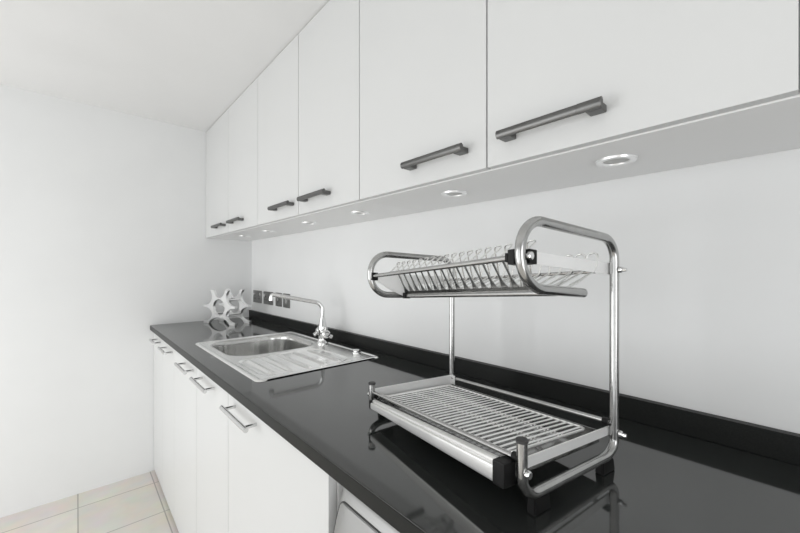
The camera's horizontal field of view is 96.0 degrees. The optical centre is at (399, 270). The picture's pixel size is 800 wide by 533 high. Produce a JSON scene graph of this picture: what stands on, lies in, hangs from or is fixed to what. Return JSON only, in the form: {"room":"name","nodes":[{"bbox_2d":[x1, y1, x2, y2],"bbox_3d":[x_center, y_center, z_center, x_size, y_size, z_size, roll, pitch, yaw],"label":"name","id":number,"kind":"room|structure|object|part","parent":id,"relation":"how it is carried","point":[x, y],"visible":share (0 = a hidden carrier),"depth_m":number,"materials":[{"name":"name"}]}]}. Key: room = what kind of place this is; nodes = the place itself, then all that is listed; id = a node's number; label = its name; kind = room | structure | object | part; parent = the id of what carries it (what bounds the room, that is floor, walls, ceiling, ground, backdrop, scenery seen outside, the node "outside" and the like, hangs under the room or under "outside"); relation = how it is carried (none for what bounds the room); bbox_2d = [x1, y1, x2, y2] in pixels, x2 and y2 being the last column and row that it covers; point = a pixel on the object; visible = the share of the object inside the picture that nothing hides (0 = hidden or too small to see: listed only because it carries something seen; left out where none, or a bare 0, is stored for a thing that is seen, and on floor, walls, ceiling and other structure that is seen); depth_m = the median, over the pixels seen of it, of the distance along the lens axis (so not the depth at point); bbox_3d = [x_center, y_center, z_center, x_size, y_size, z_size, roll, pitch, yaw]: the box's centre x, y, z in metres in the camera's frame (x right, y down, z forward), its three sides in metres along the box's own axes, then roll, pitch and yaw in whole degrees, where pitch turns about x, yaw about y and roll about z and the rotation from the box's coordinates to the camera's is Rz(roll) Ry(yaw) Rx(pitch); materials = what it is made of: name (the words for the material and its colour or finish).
{"room":"kitchen","nodes":[
{"label":"kitchen","id":0,"kind":"room"},
{"bbox_2d":[0,470,178,532],"bbox_3d":[-0.667,1.300,0.006,3.100,0.100,4.700,0,0,-42],"label":"floor","id":1,"kind":"structure","parent":0,"point":[136,504],"depth_m":1.84,"materials":[{"name":"tile"}]},
{"bbox_2d":[149,333,161,487],"bbox_3d":[-1.233,0.810,2.319,0.630,0.880,0.298,0,0,-42],"label":"base cabinet","id":2,"kind":"object","parent":1,"relation":"on","point":[157,341],"visible":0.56,"depth_m":2.12,"materials":[{"name":"white"}]},
{"bbox_3d":[-1.419,0.412,2.086,0.040,0.013,0.160,0,0,-42],"label":"handle","id":3,"kind":"part","parent":2,"relation":"part of","materials":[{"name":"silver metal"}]},
{"bbox_3d":[-1.430,0.805,2.142,0.019,0.859,0.296,0,0,-42],"label":"door","id":4,"kind":"part","parent":2,"relation":"part of","materials":[{"name":"white laminate"}]},
{"bbox_2d":[150,317,799,532],"bbox_3d":[-0.019,0.355,0.990,0.619,0.028,3.899,0,0,-42],"label":"countertop","id":5,"kind":"structure","parent":2,"relation":"on","point":[661,480],"depth_m":0.62,"materials":[{"name":"black stone"}]},
{"bbox_2d":[204,289,250,325],"bbox_3d":[-1.115,0.233,2.326,0.300,0.215,0.123,0,0,28],"label":"wine rack","id":6,"kind":"object","parent":5,"relation":"on","point":[228,296],"visible":1,"depth_m":2.30,"materials":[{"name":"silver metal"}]},
{"bbox_3d":[-1.140,0.233,2.278,0.300,0.215,0.016,0,0,28],"label":"bottle frame","id":7,"kind":"part","parent":6,"relation":"part of","materials":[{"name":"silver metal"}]},
{"bbox_3d":[-1.090,0.233,2.373,0.300,0.215,0.016,0,0,28],"label":"bottle frame","id":8,"kind":"part","parent":6,"relation":"part of","materials":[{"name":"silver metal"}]},
{"bbox_2d":[195,331,378,381],"bbox_3d":[-0.515,0.410,1.543,0.484,0.173,0.785,0,0,-42],"label":"sink","id":9,"kind":"object","parent":5,"relation":"in","point":[261,358],"visible":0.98,"depth_m":1.47,"materials":[{"name":"metal"}]},
{"bbox_3d":[-0.633,0.418,1.660,0.388,0.158,0.396,0,0,-42],"label":"bowl","id":10,"kind":"part","parent":9,"relation":"part of","materials":[{"name":"metal"}]},
{"bbox_3d":[-0.179,0.332,1.486,0.038,0.016,0.038,0,0,-42],"label":"waste control knob","id":11,"kind":"part","parent":9,"relation":"part of","materials":[{"name":"silver metal"}]},
{"bbox_2d":[269,293,332,343],"bbox_3d":[-0.450,0.221,1.635,0.272,0.236,0.122,0,0,-22],"label":"mixer tap","id":12,"kind":"object","parent":5,"relation":"on","point":[321,330],"visible":1,"depth_m":1.65,"materials":[{"name":"silver metal"}]},
{"bbox_3d":[-0.472,0.162,1.652,0.249,0.118,0.024,0,0,-9],"label":"spout","id":13,"kind":"part","parent":12,"relation":"part of","materials":[{"name":"silver metal"}]},
{"bbox_3d":[-0.376,0.285,1.704,0.064,0.056,0.052,0,0,-42],"label":"lever","id":14,"kind":"part","parent":12,"relation":"part of","materials":[{"name":"silver metal"}]},
{"bbox_3d":[-0.343,0.285,1.639,0.064,0.056,0.052,0,0,-42],"label":"lever","id":15,"kind":"part","parent":12,"relation":"part of","materials":[{"name":"silver metal"}]},
{"bbox_2d":[367,216,626,516],"bbox_3d":[0.150,0.132,0.730,0.278,0.418,0.456,0,0,-33],"label":"dish rack","id":16,"kind":"object","parent":5,"relation":"on","point":[500,440],"visible":1,"depth_m":0.63,"materials":[{"name":"metal"}]},
{"bbox_3d":[0.036,0.142,0.912,0.267,0.376,0.015,0,0,-33],"label":"frame","id":17,"kind":"part","parent":16,"relation":"part of","materials":[{"name":"metal"}]},
{"bbox_3d":[0.042,0.289,0.665,0.025,0.046,0.359,0,0,-33],"label":"tray rail","id":18,"kind":"part","parent":16,"relation":"part of","materials":[{"name":"silver metal"}]},
{"bbox_3d":[0.047,-0.002,0.673,0.009,0.040,0.404,0,0,-33],"label":"shelf rail","id":19,"kind":"part","parent":16,"relation":"part of","materials":[{"name":"metal"}]},
{"bbox_3d":[0.051,0.273,0.670,0.009,0.034,0.413,0,0,-33],"label":"rod","id":20,"kind":"part","parent":16,"relation":"part of","materials":[{"name":"metal"}]},
{"bbox_3d":[0.127,0.048,0.712,0.010,0.038,0.400,0,0,-33],"label":"shelf rail","id":21,"kind":"part","parent":16,"relation":"part of","materials":[{"name":"metal"}]},
{"bbox_3d":[0.145,0.285,0.738,0.207,0.037,0.372,0,0,-33],"label":"grid frame","id":22,"kind":"part","parent":16,"relation":"part of","materials":[{"name":"silver metal"}]},
{"bbox_2d":[378,384,598,470],"bbox_3d":[0.150,0.295,0.737,0.230,0.041,0.387,0,0,-33],"label":"drip tray","id":23,"kind":"object","parent":16,"relation":"on","point":[447,417],"depth_m":0.68,"materials":[{"name":"silver metal"}]},
{"bbox_3d":[0.222,0.014,0.781,0.006,0.030,0.403,0,0,-33],"label":"shelf rail","id":24,"kind":"part","parent":16,"relation":"part of","materials":[{"name":"metal"}]},
{"bbox_3d":[0.253,0.278,0.801,0.008,0.034,0.411,0,0,-33],"label":"rod","id":25,"kind":"part","parent":16,"relation":"part of","materials":[{"name":"metal"}]},
{"bbox_3d":[0.269,0.124,0.559,0.267,0.401,0.015,0,0,-33],"label":"frame","id":26,"kind":"part","parent":16,"relation":"part of","materials":[{"name":"metal"}]},
{"bbox_2d":[157,340,173,518],"bbox_3d":[-1.023,0.810,2.085,0.630,0.880,0.329,0,0,-42],"label":"base cabinet","id":27,"kind":"object","parent":1,"relation":"on","point":[167,351],"visible":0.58,"depth_m":1.89,"materials":[{"name":"white"}]},
{"bbox_3d":[-1.209,0.412,1.851,0.040,0.013,0.190,0,0,-42],"label":"handle","id":28,"kind":"part","parent":27,"relation":"part of","materials":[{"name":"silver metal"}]},
{"bbox_2d":[174,350,196,532],"bbox_3d":[-0.762,0.813,1.795,0.630,0.874,0.449,0,0,-42],"label":"base cabinet","id":29,"kind":"object","parent":1,"relation":"on","point":[185,391],"visible":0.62,"depth_m":1.59,"materials":[{"name":"white"}]},
{"bbox_3d":[-0.915,0.412,1.524,0.040,0.013,0.190,0,0,-42],"label":"handle","id":30,"kind":"part","parent":29,"relation":"part of","materials":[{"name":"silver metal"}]},
{"bbox_2d":[189,368,227,532],"bbox_3d":[-0.477,0.813,1.477,0.630,0.874,0.403,0,0,-42],"label":"base cabinet","id":31,"kind":"object","parent":1,"relation":"on","point":[212,423],"visible":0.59,"depth_m":1.28,"materials":[{"name":"white"}]},
{"bbox_3d":[-0.718,0.412,1.304,0.040,0.013,0.200,0,0,-42],"label":"handle","id":32,"kind":"part","parent":31,"relation":"part of","materials":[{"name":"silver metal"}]},
{"bbox_2d":[219,394,342,532],"bbox_3d":[-0.137,0.810,1.098,0.630,0.880,0.614,0,0,-42],"label":"base cabinet","id":33,"kind":"object","parent":1,"relation":"on","point":[273,487],"visible":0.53,"depth_m":0.89,"materials":[{"name":"white"}]},
{"bbox_3d":[-0.456,0.412,1.013,0.040,0.013,0.210,0,0,-42],"label":"handle","id":34,"kind":"part","parent":33,"relation":"part of","materials":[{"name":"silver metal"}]},
{"bbox_2d":[333,487,399,532],"bbox_3d":[0.261,0.808,0.636,0.618,0.860,0.594,0,0,-42],"label":"washing machine","id":35,"kind":"object","parent":1,"relation":"on","point":[353,516],"visible":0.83,"depth_m":0.62,"materials":[{"name":"silver metal"}]},
{"bbox_3d":[-0.051,0.467,0.576,0.026,0.092,0.198,0,0,-42],"label":"detergent drawer","id":36,"kind":"part","parent":35,"relation":"part of","materials":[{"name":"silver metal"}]},
{"bbox_2d":[0,84,251,517],"bbox_3d":[-2.204,0.155,1.717,2.900,2.190,0.100,0,0,-42],"label":"wall","id":37,"kind":"structure","parent":0,"point":[103,240],"depth_m":2.05,"materials":[{"name":"paint"}]},
{"bbox_2d":[0,0,329,131],"bbox_3d":[-0.667,-0.990,0.006,3.100,0.100,4.700,0,0,-42],"label":"ceiling","id":38,"kind":"structure","parent":0,"point":[184,63],"depth_m":1.53,"materials":[{"name":"paint"}]},
{"bbox_2d":[252,148,799,433],"bbox_3d":[0.449,0.155,1.008,0.100,2.190,4.700,0,0,-42],"label":"wall","id":39,"kind":"structure","parent":0,"point":[709,289],"depth_m":0.84,"materials":[{"name":"paint"}]},
{"bbox_2d":[253,290,261,302],"bbox_3d":[-1.013,0.186,2.553,0.011,0.086,0.146,0,0,-42],"label":"socket","id":40,"kind":"object","parent":39,"relation":"attached to","point":[257,295],"visible":1,"depth_m":2.54,"materials":[{"name":"grey plastic"}]},
{"bbox_2d":[206,77,311,240],"bbox_3d":[-0.903,-0.578,2.184,0.338,0.721,0.941,0,0,-42],"label":"upper cabinet","id":41,"kind":"object","parent":39,"relation":"attached to","point":[232,140],"visible":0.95,"depth_m":2.02,"materials":[{"name":"laminate"}]},
{"bbox_3d":[-1.149,-0.578,2.270,0.019,0.717,0.481,0,0,-42],"label":"door","id":42,"kind":"part","parent":41,"relation":"part of","materials":[{"name":"white laminate"}]},
{"bbox_3d":[-1.099,-0.270,2.175,0.034,0.017,0.193,0,0,-42],"label":"handle","id":43,"kind":"part","parent":41,"relation":"part of","materials":[{"name":"metal"}]},
{"bbox_3d":[-0.896,-0.270,1.948,0.034,0.017,0.193,0,0,-42],"label":"handle","id":44,"kind":"part","parent":41,"relation":"part of","materials":[{"name":"metal"}]},
{"bbox_3d":[-0.835,-0.578,1.920,0.019,0.717,0.455,0,0,-42],"label":"door","id":45,"kind":"part","parent":41,"relation":"part of","materials":[{"name":"white laminate"}]},
{"bbox_2d":[264,291,272,304],"bbox_3d":[-0.883,0.186,2.408,0.011,0.086,0.146,0,0,-42],"label":"socket","id":46,"kind":"object","parent":39,"relation":"attached to","point":[266,294],"visible":0.73,"depth_m":2.41,"materials":[{"name":"grey plastic"}]},
{"bbox_2d":[275,293,281,306],"bbox_3d":[-0.771,0.186,2.284,0.010,0.086,0.086,0,0,-42],"label":"socket","id":47,"kind":"object","parent":39,"relation":"attached to","point":[278,301],"visible":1,"depth_m":2.28,"materials":[{"name":"grey plastic"}]},
{"bbox_2d":[283,293,289,307],"bbox_3d":[-0.695,0.186,2.199,0.010,0.086,0.086,0,0,-42],"label":"light switch","id":48,"kind":"object","parent":39,"relation":"attached to","point":[286,302],"visible":0.76,"depth_m":2.19,"materials":[{"name":"grey plastic"}]},
{"bbox_2d":[258,0,424,229],"bbox_3d":[-0.307,-0.578,1.520,0.338,0.721,0.841,0,0,-42],"label":"upper cabinet","id":49,"kind":"object","parent":39,"relation":"attached to","point":[309,94],"visible":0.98,"depth_m":1.34,"materials":[{"name":"laminate"}]},
{"bbox_3d":[-0.539,-0.578,1.590,0.019,0.717,0.425,0,0,-42],"label":"door","id":50,"kind":"part","parent":49,"relation":"part of","materials":[{"name":"white laminate"}]},
{"bbox_3d":[-0.501,-0.270,1.509,0.034,0.017,0.193,0,0,-42],"label":"handle","id":51,"kind":"part","parent":49,"relation":"part of","materials":[{"name":"metal"}]},
{"bbox_2d":[301,222,316,224],"bbox_3d":[-0.413,-0.214,1.642,0.072,0.006,0.072,0,0,-42],"label":"recessed light","id":52,"kind":"object","parent":49,"relation":"attached to","point":[306,223],"visible":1,"depth_m":1.64,"materials":[{"name":"grey"}]},
{"bbox_3d":[-0.315,-0.270,1.301,0.034,0.017,0.193,0,0,-42],"label":"handle","id":53,"kind":"part","parent":49,"relation":"part of","materials":[{"name":"metal"}]},
{"bbox_3d":[-0.258,-0.578,1.277,0.019,0.717,0.411,0,0,-42],"label":"door","id":54,"kind":"part","parent":49,"relation":"part of","materials":[{"name":"white laminate"}]},
{"bbox_2d":[350,211,369,214],"bbox_3d":[-0.150,-0.214,1.349,0.072,0.006,0.072,0,0,-42],"label":"recessed light","id":55,"kind":"object","parent":49,"relation":"attached to","point":[351,212],"visible":1,"depth_m":1.34,"materials":[{"name":"grey"}]},
{"bbox_2d":[249,310,799,465],"bbox_3d":[0.204,0.316,1.190,0.020,0.050,3.899,0,0,-42],"label":"upstand","id":56,"kind":"object","parent":39,"relation":"attached to","point":[782,445],"visible":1,"depth_m":0.86,"materials":[{"name":"stone"}]},
{"bbox_2d":[360,0,799,210],"bbox_3d":[0.280,-0.578,0.866,0.338,0.721,0.914,0,0,-42],"label":"upper cabinet","id":57,"kind":"object","parent":39,"relation":"attached to","point":[488,100],"visible":1,"depth_m":0.68,"materials":[{"name":"laminate"}]},
{"bbox_3d":[0.036,-0.578,0.949,0.019,0.717,0.463,0,0,-42],"label":"door","id":58,"kind":"part","parent":57,"relation":"part of","materials":[{"name":"white laminate"}]},
{"bbox_3d":[0.078,-0.270,0.864,0.034,0.017,0.193,0,0,-42],"label":"handle","id":59,"kind":"part","parent":57,"relation":"part of","materials":[{"name":"metal"}]},
{"bbox_2d":[441,190,466,196],"bbox_3d":[0.153,-0.214,1.012,0.072,0.006,0.072,0,0,-42],"label":"recessed light","id":60,"kind":"object","parent":57,"relation":"attached to","point":[453,193],"visible":1,"depth_m":1.00,"materials":[{"name":"grey"}]},
{"bbox_3d":[0.266,-0.270,0.654,0.034,0.017,0.193,0,0,-42],"label":"handle","id":61,"kind":"part","parent":57,"relation":"part of","materials":[{"name":"metal"}]},
{"bbox_2d":[595,154,637,166],"bbox_3d":[0.425,-0.214,0.708,0.072,0.006,0.072,0,0,-42],"label":"recessed light","id":62,"kind":"object","parent":57,"relation":"attached to","point":[622,159],"visible":1,"depth_m":0.70,"materials":[{"name":"grey"}]},
{"bbox_3d":[0.342,-0.578,0.609,0.019,0.717,0.446,0,0,-42],"label":"door","id":63,"kind":"part","parent":57,"relation":"part of","materials":[{"name":"white laminate"}]}
]}

